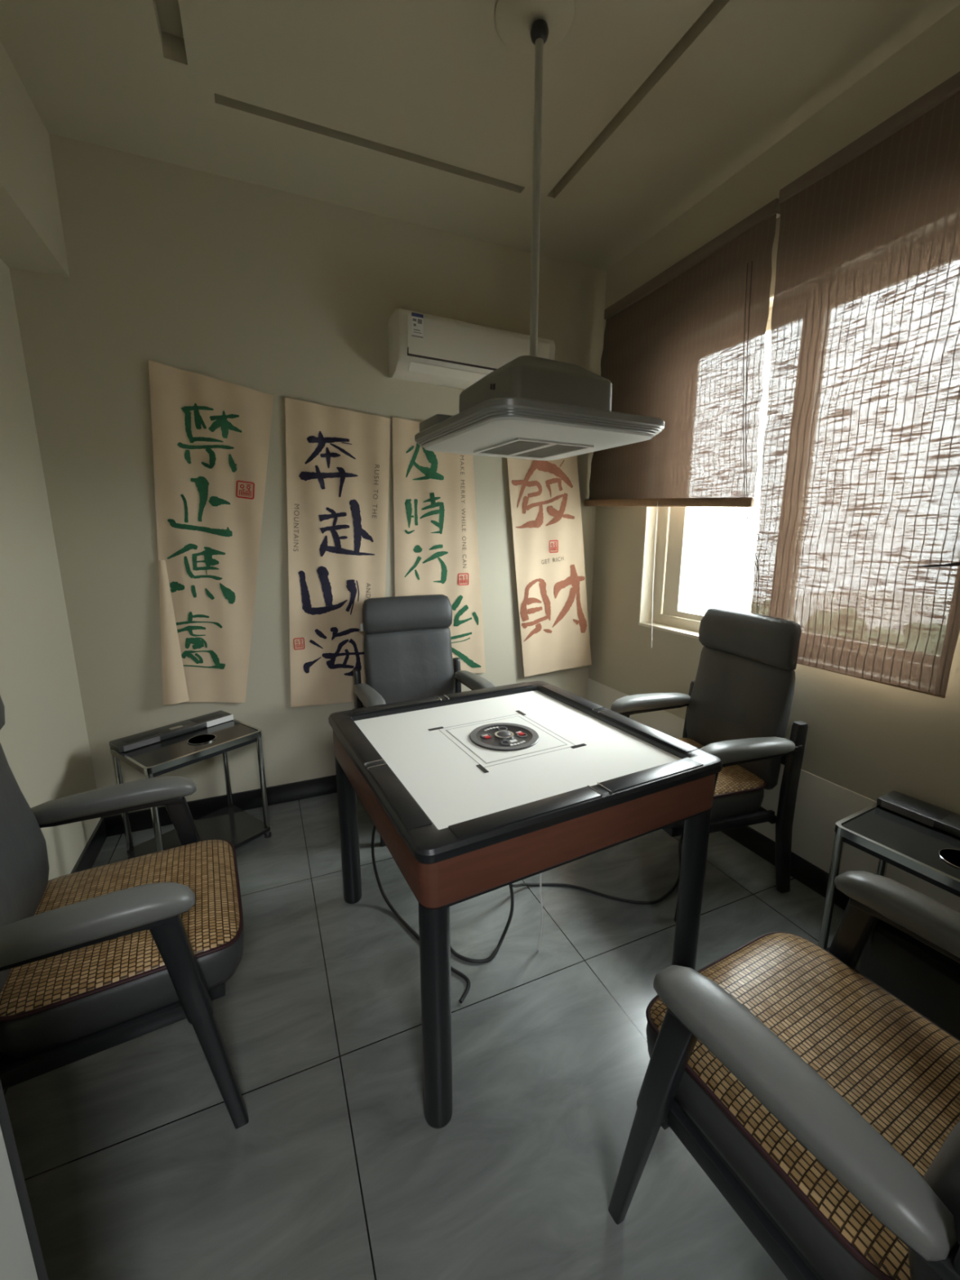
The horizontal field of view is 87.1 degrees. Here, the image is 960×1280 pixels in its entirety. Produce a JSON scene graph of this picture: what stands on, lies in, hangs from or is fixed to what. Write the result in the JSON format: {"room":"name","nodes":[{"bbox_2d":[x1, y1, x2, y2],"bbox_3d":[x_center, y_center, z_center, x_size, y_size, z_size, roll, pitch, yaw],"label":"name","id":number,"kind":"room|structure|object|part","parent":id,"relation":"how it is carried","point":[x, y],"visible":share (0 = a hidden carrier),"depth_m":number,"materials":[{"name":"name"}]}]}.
{"room":"games hall","nodes":[
{"label":"games hall","id":0,"kind":"room"},
{"bbox_2d":[0,258,101,880],"bbox_3d":[-1.313,-0.261,0.699,0.220,3.113,3.157,-5,13,-23],"label":"wall","id":1,"kind":"structure","parent":0,"point":[44,741],"depth_m":1.93,"materials":[{"name":"beige paint"}]},
{"bbox_2d":[0,40,69,277],"bbox_3d":[-1.149,-1.424,0.598,0.192,0.496,3.037,-5,13,-23],"label":"beam","id":2,"kind":"structure","parent":1,"relation":"attached to","point":[32,239],"depth_m":1.75,"materials":[{"name":"beige paint"}]},
{"bbox_2d":[71,817,106,873],"bbox_3d":[-1.226,1.193,1.097,0.014,0.104,3.023,-5,13,-23],"label":"baseboard","id":3,"kind":"structure","parent":1,"relation":"attached to","point":[89,855],"depth_m":2.27,"materials":[{"name":"black"}]},
{"bbox_2d":[8,133,606,813],"bbox_3d":[-0.592,-0.698,2.807,3.257,3.113,0.220,-5,13,-23],"label":"wall","id":4,"kind":"structure","parent":0,"point":[282,295],"depth_m":2.35,"materials":[{"name":"beige paint"}]},
{"bbox_2d":[148,360,273,704],"bbox_3d":[-1.253,-0.449,2.413,0.608,1.589,0.045,-5,13,-23],"label":"banner","id":5,"kind":"object","parent":4,"relation":"attached to","point":[211,436],"visible":1,"depth_m":2.40,"materials":[{"name":"fabric"}]},
{"bbox_2d":[100,774,337,836],"bbox_3d":[-0.544,0.797,3.007,2.817,0.104,0.014,-5,13,-23],"label":"baseboard","id":6,"kind":"structure","parent":4,"relation":"attached to","point":[141,820],"depth_m":2.68,"materials":[{"name":"black"}]},
{"bbox_2d":[284,397,390,706],"bbox_3d":[-0.738,-0.411,2.663,0.596,1.570,0.019,-5,13,-23],"label":"banner","id":7,"kind":"object","parent":4,"relation":"attached to","point":[338,459],"visible":0.94,"depth_m":2.64,"materials":[{"name":"fabric"}]},
{"bbox_2d":[391,417,485,673],"bbox_3d":[-0.225,-0.480,2.876,0.560,1.437,0.019,-5,13,-23],"label":"banner","id":8,"kind":"object","parent":4,"relation":"attached to","point":[436,544],"visible":0.78,"depth_m":2.84,"materials":[{"name":"fabric"}]},
{"bbox_2d":[388,308,555,389],"bbox_3d":[-0.027,-1.479,2.659,0.870,0.282,0.206,-3,12,-23],"label":"air conditioner","id":9,"kind":"object","parent":4,"relation":"attached to","point":[424,348],"visible":0.84,"depth_m":2.52,"materials":[{"name":"beige plastic"}]},
{"bbox_2d":[411,318,422,337],"bbox_3d":[-0.300,-1.496,2.421,0.056,0.080,0.001,-3,12,-23],"label":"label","id":10,"kind":"object","parent":9,"relation":"attached to","point":[416,323],"depth_m":2.42,"materials":[{"name":"grey paper"}]},
{"bbox_3d":[0.013,-1.480,2.566,0.780,0.174,0.004,-3,12,-23],"label":"panel","id":11,"kind":"part","parent":9,"relation":"part of","materials":[{"name":"beige plastic"}]},
{"bbox_2d":[506,455,591,676],"bbox_3d":[0.438,-0.490,3.114,0.622,1.460,0.020,-4,12,-16],"label":"banner","id":12,"kind":"object","parent":4,"relation":"attached to","point":[544,495],"visible":0.93,"depth_m":3.12,"materials":[{"name":"fabric"}]},
{"bbox_2d":[3,792,844,1279],"bbox_3d":[0.341,1.391,0.687,3.535,0.120,5.547,-5,13,-23],"label":"floor","id":13,"kind":"structure","parent":0,"point":[135,1165],"depth_m":1.31,"materials":[{"name":"grey tile"}]},
{"bbox_2d":[0,695,248,1128],"bbox_3d":[-0.970,0.631,1.312,0.607,1.116,0.676,-6,13,-28],"label":"chair","id":14,"kind":"object","parent":13,"relation":"on","point":[95,960],"visible":1,"depth_m":1.17,"materials":[{"name":"brown wicker"}]},
{"bbox_3d":[-1.142,0.876,1.268,0.027,0.030,0.570,-6,13,-28],"label":"cross rail","id":15,"kind":"part","parent":14,"relation":"part of","materials":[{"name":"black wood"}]},
{"bbox_3d":[-1.167,0.534,1.183,0.135,0.509,0.506,-6,13,-28],"label":"backrest","id":16,"kind":"part","parent":14,"relation":"part of","materials":[{"name":"grey leather"}]},
{"bbox_3d":[-0.867,0.621,1.028,0.425,0.052,0.038,-6,13,-28],"label":"arm rail","id":17,"kind":"part","parent":14,"relation":"part of","materials":[{"name":"black wood"}]},
{"bbox_3d":[-0.838,0.888,1.120,0.390,0.040,0.020,-6,13,-28],"label":"rail","id":18,"kind":"part","parent":14,"relation":"part of","materials":[{"name":"black wood"}]},
{"bbox_3d":[-0.833,0.585,1.040,0.427,0.070,0.092,-6,13,-28],"label":"armrest","id":19,"kind":"part","parent":14,"relation":"part of","materials":[{"name":"grey plastic"}]},
{"bbox_3d":[-1.147,0.517,1.530,0.425,0.052,0.038,-6,13,-28],"label":"arm rail","id":20,"kind":"part","parent":14,"relation":"part of","materials":[{"name":"black wood"}]},
{"bbox_3d":[-0.943,0.862,1.375,0.430,0.038,0.470,-6,13,-28],"label":"seat frame","id":21,"kind":"part","parent":14,"relation":"part of","materials":[{"name":"black wood"}]},
{"bbox_3d":[-1.112,0.482,1.542,0.427,0.070,0.092,-6,13,-28],"label":"armrest","id":22,"kind":"part","parent":14,"relation":"part of","materials":[{"name":"grey leather"}]},
{"bbox_3d":[-0.925,0.786,1.369,0.504,0.120,0.524,-6,13,-28],"label":"seat","id":23,"kind":"part","parent":14,"relation":"part of","materials":[{"name":"beige wicker"}]},
{"bbox_3d":[-0.947,0.802,1.713,0.154,0.618,0.044,-10,15,-40],"label":"leg","id":24,"kind":"part","parent":14,"relation":"part of","materials":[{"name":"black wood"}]},
{"bbox_3d":[-0.657,0.910,1.192,0.154,0.618,0.044,-3,12,-16],"label":"leg","id":25,"kind":"part","parent":14,"relation":"part of","materials":[{"name":"black wood"}]},
{"bbox_2d":[109,710,271,859],"bbox_3d":[-1.308,0.697,2.325,0.370,0.576,0.500,8,14,35],"label":"side table","id":26,"kind":"object","parent":13,"relation":"on","point":[156,752],"visible":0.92,"depth_m":2.30,"materials":[{"name":"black metal"}]},
{"bbox_3d":[-1.579,0.741,2.241,0.025,0.525,0.025,8,14,35],"label":"leg","id":27,"kind":"part","parent":26,"relation":"part of","materials":[{"name":"silver metal"}]},
{"bbox_3d":[-1.307,0.780,2.050,0.025,0.525,0.025,8,14,35],"label":"leg","id":28,"kind":"part","parent":26,"relation":"part of","materials":[{"name":"silver metal"}]},
{"bbox_2d":[168,724,183,729],"bbox_3d":[-1.401,0.403,2.329,0.025,0.002,0.055,8,14,35],"label":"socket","id":29,"kind":"object","parent":26,"relation":"attached to","point":[177,726],"depth_m":2.33,"materials":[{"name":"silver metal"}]},
{"bbox_3d":[-1.308,0.455,2.275,0.370,0.026,0.500,8,14,35],"label":"frame","id":30,"kind":"part","parent":26,"relation":"part of","materials":[{"name":"silver metal"}]},
{"bbox_2d":[126,804,270,857],"bbox_3d":[-1.308,0.938,2.375,0.366,0.015,0.496,8,14,35],"label":"shelf","id":31,"kind":"object","parent":26,"relation":"attached to","point":[230,823],"depth_m":2.43,"materials":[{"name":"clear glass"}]},
{"bbox_3d":[-1.309,0.665,2.610,0.025,0.525,0.025,8,14,35],"label":"leg","id":32,"kind":"part","parent":26,"relation":"part of","materials":[{"name":"silver metal"}]},
{"bbox_3d":[-1.038,0.704,2.420,0.025,0.525,0.025,8,14,35],"label":"leg","id":33,"kind":"part","parent":26,"relation":"part of","materials":[{"name":"silver metal"}]},
{"bbox_2d":[371,825,470,1003],"bbox_3d":[-0.225,0.832,1.806,0.072,0.525,0.646,-9,14,-36],"label":"power cable","id":34,"kind":"object","parent":13,"relation":"on","point":[464,976],"visible":0.7,"depth_m":1.95,"materials":[{"name":"black plastic"}]},
{"bbox_2d":[352,594,494,846],"bbox_3d":[-0.287,0.354,2.651,0.676,1.116,0.607,-6,13,-26],"label":"chair","id":35,"kind":"object","parent":13,"relation":"on","point":[408,651],"visible":0.38,"depth_m":2.75,"materials":[{"name":"grey leather"}]},
{"bbox_3d":[-0.662,0.521,2.786,0.034,0.735,0.096,-6,13,-26],"label":"leg","id":36,"kind":"part","parent":35,"relation":"part of","materials":[{"name":"black wood"}]},
{"bbox_3d":[-0.550,0.282,2.506,0.092,0.070,0.427,-6,13,-26],"label":"armrest","id":37,"kind":"part","parent":35,"relation":"part of","materials":[{"name":"grey leather"}]},
{"bbox_3d":[-0.473,0.660,2.401,0.044,0.618,0.154,-3,12,-13],"label":"leg","id":38,"kind":"part","parent":35,"relation":"part of","materials":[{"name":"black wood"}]},
{"bbox_3d":[-0.387,0.194,2.823,0.506,0.509,0.135,-6,13,-26],"label":"backrest","id":39,"kind":"part","parent":35,"relation":"part of","materials":[{"name":"grey leather"}]},
{"bbox_3d":[-0.139,0.468,3.041,0.034,0.735,0.096,-6,13,-26],"label":"leg","id":40,"kind":"part","parent":35,"relation":"part of","materials":[{"name":"black wood"}]},
{"bbox_3d":[-0.044,0.253,2.801,0.038,0.052,0.425,-6,13,-26],"label":"arm rail","id":41,"kind":"part","parent":35,"relation":"part of","materials":[{"name":"black wood"}]},
{"bbox_3d":[-0.027,0.229,2.760,0.092,0.070,0.427,-6,13,-26],"label":"armrest","id":42,"kind":"part","parent":35,"relation":"part of","materials":[{"name":"grey leather"}]},
{"bbox_2d":[328,680,722,1128],"bbox_3d":[0.080,0.699,1.786,0.978,0.790,0.978,-6,13,-27],"label":"table","id":43,"kind":"object","parent":13,"relation":"on","point":[471,794],"visible":0.97,"depth_m":1.44,"materials":[{"name":"black paint"}]},
{"bbox_3d":[-0.514,0.741,1.984,0.072,0.628,0.072,-6,13,-27],"label":"leg","id":44,"kind":"part","parent":43,"relation":"part of","materials":[{"name":"black paint"}]},
{"bbox_3d":[-0.105,0.899,1.220,0.072,0.628,0.072,-6,13,-27],"label":"leg","id":45,"kind":"part","parent":43,"relation":"part of","materials":[{"name":"black paint"}]},
{"bbox_2d":[450,884,514,963],"bbox_3d":[0.005,0.908,1.737,0.235,0.403,0.086,-2,12,-7],"label":"power cable","id":46,"kind":"object","parent":43,"relation":"attached to","point":[491,957],"visible":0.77,"depth_m":1.76,"materials":[{"name":"black plastic"}]},
{"bbox_3d":[0.083,0.330,1.732,0.237,0.006,0.237,-6,13,-27],"label":"control panel","id":47,"kind":"part","parent":43,"relation":"part of","materials":[{"name":"grey plastic"}]},
{"bbox_2d":[510,740,525,746],"bbox_3d":[0.125,0.341,1.669,0.059,0.001,0.016,-6,13,-27],"label":"print","id":48,"kind":"object","parent":43,"relation":"on","point":[514,743],"depth_m":1.67,"materials":[{"name":"white plastic"}]},
{"bbox_2d":[537,873,542,950],"bbox_3d":[0.211,0.901,1.750,0.018,0.396,0.010,0,12,-1],"label":"power cable","id":49,"kind":"object","parent":43,"relation":"hanging from","point":[540,885],"visible":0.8,"depth_m":1.75,"materials":[{"name":"white plastic"}]},
{"bbox_3d":[0.675,0.815,1.621,0.072,0.628,0.072,-6,13,-27],"label":"leg","id":50,"kind":"part","parent":43,"relation":"part of","materials":[{"name":"black paint"}]},
{"bbox_2d":[511,835,683,904],"bbox_3d":[0.627,0.827,2.127,1.346,0.404,0.348,-7,13,-29],"label":"power cable","id":51,"kind":"object","parent":13,"relation":"on","point":[677,882],"visible":0.64,"depth_m":2.08,"materials":[{"name":"black plastic"}]},
{"bbox_2d":[610,607,808,922],"bbox_3d":[0.907,0.450,2.182,0.607,1.116,0.676,-3,12,-16],"label":"chair","id":52,"kind":"object","parent":13,"relation":"on","point":[739,702],"visible":0.61,"depth_m":2.04,"materials":[{"name":"grey leather"}]},
{"bbox_3d":[0.827,0.295,2.437,0.427,0.070,0.092,-3,12,-16],"label":"armrest","id":53,"kind":"part","parent":52,"relation":"part of","materials":[{"name":"grey leather"}]},
{"bbox_3d":[0.865,0.324,2.454,0.425,0.052,0.038,-3,12,-16],"label":"arm rail","id":54,"kind":"part","parent":52,"relation":"part of","materials":[{"name":"black wood"}]},
{"bbox_3d":[1.070,0.565,2.566,0.096,0.735,0.034,-3,12,-16],"label":"leg","id":55,"kind":"part","parent":52,"relation":"part of","materials":[{"name":"black wood"}]},
{"bbox_3d":[0.810,0.764,1.895,0.154,0.618,0.044,-6,13,-28],"label":"leg","id":56,"kind":"part","parent":52,"relation":"part of","materials":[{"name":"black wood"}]},
{"bbox_3d":[0.878,0.686,2.222,0.430,0.038,0.470,-3,12,-16],"label":"seat frame","id":57,"kind":"part","parent":52,"relation":"part of","materials":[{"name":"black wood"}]},
{"bbox_3d":[0.859,0.613,2.201,0.504,0.120,0.524,-3,12,-16],"label":"seat","id":58,"kind":"part","parent":52,"relation":"part of","materials":[{"name":"grey leather"}]},
{"bbox_3d":[1.122,0.318,2.219,0.135,0.509,0.506,-3,12,-16],"label":"backrest","id":59,"kind":"part","parent":52,"relation":"part of","materials":[{"name":"grey leather"}]},
{"bbox_3d":[0.984,0.712,1.968,0.390,0.040,0.020,-3,12,-16],"label":"rail","id":60,"kind":"part","parent":52,"relation":"part of","materials":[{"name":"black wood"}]},
{"bbox_3d":[0.993,0.408,1.888,0.427,0.070,0.092,-3,12,-16],"label":"armrest","id":61,"kind":"part","parent":52,"relation":"part of","materials":[{"name":"grey leather"}]},
{"bbox_3d":[1.030,0.438,1.906,0.425,0.052,0.038,-3,12,-16],"label":"arm rail","id":62,"kind":"part","parent":52,"relation":"part of","materials":[{"name":"black wood"}]},
{"bbox_3d":[1.095,0.665,2.283,0.027,0.030,0.570,-3,12,-16],"label":"cross rail","id":63,"kind":"part","parent":52,"relation":"part of","materials":[{"name":"black wood"}]},
{"bbox_3d":[1.235,0.678,2.017,0.096,0.735,0.034,-3,12,-16],"label":"leg","id":64,"kind":"part","parent":52,"relation":"part of","materials":[{"name":"black wood"}]},
{"bbox_2d":[608,870,959,1279],"bbox_3d":[0.692,0.713,0.909,0.676,1.116,0.607,-6,13,-27],"label":"chair","id":65,"kind":"object","parent":13,"relation":"on","point":[822,1106],"visible":1,"depth_m":0.86,"materials":[{"name":"beige wicker"}]},
{"bbox_3d":[0.335,0.951,0.989,0.044,0.618,0.154,-10,15,-39],"label":"leg","id":66,"kind":"part","parent":65,"relation":"part of","materials":[{"name":"black wood"}]},
{"bbox_3d":[0.608,0.907,1.115,0.580,0.030,0.025,-6,13,-27],"label":"cross rail","id":67,"kind":"part","parent":65,"relation":"part of","materials":[{"name":"black wood"}]},
{"bbox_3d":[0.449,0.948,0.830,0.020,0.040,0.390,-6,13,-27],"label":"rail","id":68,"kind":"part","parent":65,"relation":"part of","materials":[{"name":"black wood"}]},
{"bbox_3d":[0.678,0.942,0.984,0.470,0.038,0.430,-6,13,-27],"label":"seat frame","id":69,"kind":"part","parent":65,"relation":"part of","materials":[{"name":"black wood"}]},
{"bbox_3d":[0.669,0.864,0.986,0.524,0.120,0.504,-6,13,-27],"label":"seat","id":70,"kind":"part","parent":65,"relation":"part of","materials":[{"name":"beige wicker"}]},
{"bbox_3d":[0.434,0.643,0.755,0.092,0.070,0.427,-6,13,-27],"label":"armrest","id":71,"kind":"part","parent":65,"relation":"part of","materials":[{"name":"grey leather"}]},
{"bbox_3d":[0.452,0.682,0.728,0.038,0.052,0.425,-6,13,-27],"label":"arm rail","id":72,"kind":"part","parent":65,"relation":"part of","materials":[{"name":"black wood"}]},
{"bbox_3d":[0.873,0.894,1.263,0.044,0.618,0.154,-3,12,-14],"label":"leg","id":73,"kind":"part","parent":65,"relation":"part of","materials":[{"name":"black wood"}]},
{"bbox_3d":[0.953,0.589,1.018,0.092,0.070,0.427,-6,13,-27],"label":"armrest","id":74,"kind":"part","parent":65,"relation":"part of","materials":[{"name":"grey leather"}]},
{"bbox_3d":[0.971,0.627,0.991,0.038,0.052,0.425,-6,13,-27],"label":"arm rail","id":75,"kind":"part","parent":65,"relation":"part of","materials":[{"name":"grey plastic"}]},
{"bbox_3d":[0.795,0.635,0.690,0.506,0.509,0.135,-6,13,-27],"label":"backrest","id":76,"kind":"part","parent":65,"relation":"part of","materials":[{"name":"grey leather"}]},
{"bbox_3d":[0.551,0.973,0.594,0.034,0.735,0.096,-6,13,-27],"label":"leg","id":77,"kind":"part","parent":65,"relation":"part of","materials":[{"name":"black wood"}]},
{"bbox_2d":[817,791,959,1039],"bbox_3d":[1.394,0.862,1.518,0.370,0.576,0.500,-6,13,-28],"label":"side table","id":78,"kind":"object","parent":13,"relation":"on","point":[920,838],"visible":0.77,"depth_m":1.59,"materials":[{"name":"black paint"}]},
{"bbox_3d":[1.137,0.863,1.645,0.025,0.525,0.025,-6,13,-28],"label":"leg","id":79,"kind":"part","parent":78,"relation":"part of","materials":[{"name":"silver metal"}]},
{"bbox_3d":[1.430,0.830,1.801,0.025,0.525,0.025,-6,13,-28],"label":"leg","id":80,"kind":"part","parent":78,"relation":"part of","materials":[{"name":"silver metal"}]},
{"bbox_2d":[826,924,959,1039],"bbox_3d":[1.394,1.103,1.568,0.366,0.015,0.496,-6,13,-28],"label":"shelf","id":81,"kind":"object","parent":78,"relation":"attached to","point":[922,981],"depth_m":1.63,"materials":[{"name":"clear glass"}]},
{"bbox_3d":[1.394,0.620,1.468,0.370,0.026,0.500,-6,13,-28],"label":"frame","id":82,"kind":"part","parent":78,"relation":"part of","materials":[{"name":"silver metal"}]},
{"bbox_2d":[0,0,959,271],"bbox_3d":[0.055,-1.846,1.044,2.817,0.150,3.037,-5,13,-23],"label":"ceiling","id":83,"kind":"structure","parent":0,"point":[418,112],"depth_m":1.77,"materials":[{"name":"beige paint"}]},
{"bbox_2d":[414,0,665,460],"bbox_3d":[0.180,-1.264,1.638,0.656,1.231,0.656,-6,13,-28],"label":"pendant lamp","id":84,"kind":"object","parent":83,"relation":"hanging from","point":[533,407],"visible":1,"depth_m":1.55,"materials":[{"name":"beige paint"}]},
{"bbox_2d":[480,440,585,457],"bbox_3d":[0.179,-0.666,1.763,0.272,0.005,0.268,-6,13,-28],"label":"grille","id":85,"kind":"object","parent":84,"relation":"attached to","point":[526,449],"depth_m":1.75,"materials":[{"name":"grey plastic"}]},
{"bbox_3d":[0.180,-0.666,1.762,0.300,0.010,0.300,-6,13,-28],"label":"intake frame","id":86,"kind":"part","parent":84,"relation":"part of","materials":[{"name":"grey"}]},
{"bbox_3d":[0.162,-1.855,1.506,0.236,0.020,0.236,-6,13,-28],"label":"ceiling plate","id":87,"kind":"part","parent":84,"relation":"part of","materials":[{"name":"beige paint"}]},
{"bbox_3d":[0.180,-0.677,1.759,0.604,0.020,0.604,-6,13,-28],"label":"light panel","id":88,"kind":"part","parent":84,"relation":"part of","materials":[{"name":"grey plastic"}]},
{"bbox_2d":[414,396,665,447],"bbox_3d":[0.180,-0.711,1.752,0.656,0.048,0.656,-6,13,-28],"label":"shade","id":89,"kind":"object","parent":84,"relation":"on","point":[491,416],"depth_m":1.49,"materials":[{"name":"grey"}]},
{"bbox_2d":[588,4,959,814],"bbox_3d":[1.473,-0.508,1.881,0.220,3.113,3.157,-5,13,-23],"label":"wall","id":90,"kind":"structure","parent":0,"point":[870,740],"depth_m":1.99,"materials":[{"name":"beige paint"}]},
{"bbox_2d":[638,293,773,639],"bbox_3d":[1.282,-0.683,2.192,0.149,1.478,1.445,-5,13,-23],"label":"window","id":91,"kind":"structure","parent":90,"relation":"in","point":[665,615],"depth_m":2.84,"materials":[{"name":"beige"}]},
{"bbox_3d":[1.256,0.035,2.329,0.089,0.016,1.445,-5,13,-23],"label":"sill","id":92,"kind":"part","parent":91,"relation":"part of","materials":[{"name":"beige"}]},
{"bbox_2d":[584,198,780,647],"bbox_3d":[0.957,-0.881,2.604,0.104,1.859,1.284,-5,13,-23],"label":"blind","id":93,"kind":"object","parent":91,"relation":"attached to","point":[685,348],"visible":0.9,"depth_m":2.35,"materials":[{"name":"brown"}]},
{"bbox_3d":[0.922,-0.337,2.668,0.002,0.768,0.033,-5,13,-23],"label":"lift cord","id":94,"kind":"part","parent":93,"relation":"part of","materials":[{"name":"white fabric"}]},
{"bbox_3d":[0.909,-0.723,2.659,0.028,0.107,1.206,-5,13,-23],"label":"rail","id":95,"kind":"part","parent":93,"relation":"part of","materials":[{"name":"brown wood"}]},
{"bbox_3d":[0.941,-1.766,2.421,0.042,0.050,1.065,-5,13,-23],"label":"head rail","id":96,"kind":"part","parent":93,"relation":"part of","materials":[{"name":"brown"}]},
{"bbox_3d":[1.133,-0.821,2.102,0.003,1.413,0.220,-5,13,-23],"label":"pull cord","id":97,"kind":"part","parent":93,"relation":"part of","materials":[{"name":"brown plastic"}]},
{"bbox_3d":[1.134,-0.910,2.081,0.003,1.229,0.185,-5,13,-23],"label":"pull cord","id":98,"kind":"part","parent":93,"relation":"part of","materials":[{"name":"brown plastic"}]},
{"bbox_2d":[586,678,959,912],"bbox_3d":[1.347,0.730,2.147,0.006,0.382,3.037,-5,13,-23],"label":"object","id":99,"kind":"structure","parent":90,"relation":"attached to","point":[820,802],"depth_m":2.07,"materials":[{"name":"white"}]},
{"bbox_2d":[720,825,959,972],"bbox_3d":[1.344,0.965,2.187,0.018,0.104,3.023,-5,13,-23],"label":"baseboard","id":100,"kind":"structure","parent":90,"relation":"attached to","point":[805,872],"depth_m":2.11,"materials":[{"name":"black"}]},
{"bbox_2d":[751,71,959,697],"bbox_3d":[1.330,-0.764,1.757,0.097,1.786,0.796,-5,13,-23],"label":"blind","id":101,"kind":"object","parent":90,"relation":"attached to","point":[858,546],"visible":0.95,"depth_m":1.71,"materials":[{"name":"brown"}]},
{"bbox_3d":[1.314,-1.616,1.573,0.042,0.042,0.796,-5,13,-23],"label":"head rail","id":102,"kind":"part","parent":101,"relation":"part of","materials":[{"name":"brown"}]},
{"bbox_3d":[0.684,-0.103,-0.075,2.817,3.113,0.120,-5,13,-23],"label":"wall","id":103,"kind":"structure","parent":0,"visible":0},
{"bbox_2d":[0,1079,48,1279],"bbox_3d":[-0.403,0.401,0.097,0.094,2.042,0.835,-2,12,-12],"label":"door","id":104,"kind":"structure","parent":103,"relation":"in","point":[21,1258],"depth_m":0.53,"materials":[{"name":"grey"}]},
{"label":"outside","id":105,"kind":"structure","parent":0,"visible":0},
{"bbox_2d":[691,597,751,612],"bbox_3d":[73.261,7.635,39.561,156.000,0.200,170.000,-5,13,-23],"label":"ground","id":106,"kind":"structure","parent":105,"point":[695,603],"depth_m":119.42,"materials":[{"name":"white"}]},
{"bbox_2d":[680,595,751,614],"bbox_3d":[40.968,-3.833,86.671,27.132,7.509,89.325,-5,13,-23],"label":"treeline","id":107,"kind":"object","parent":106,"relation":"on","point":[731,602],"visible":0.07,"depth_m":92.62,"materials":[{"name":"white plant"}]}
]}

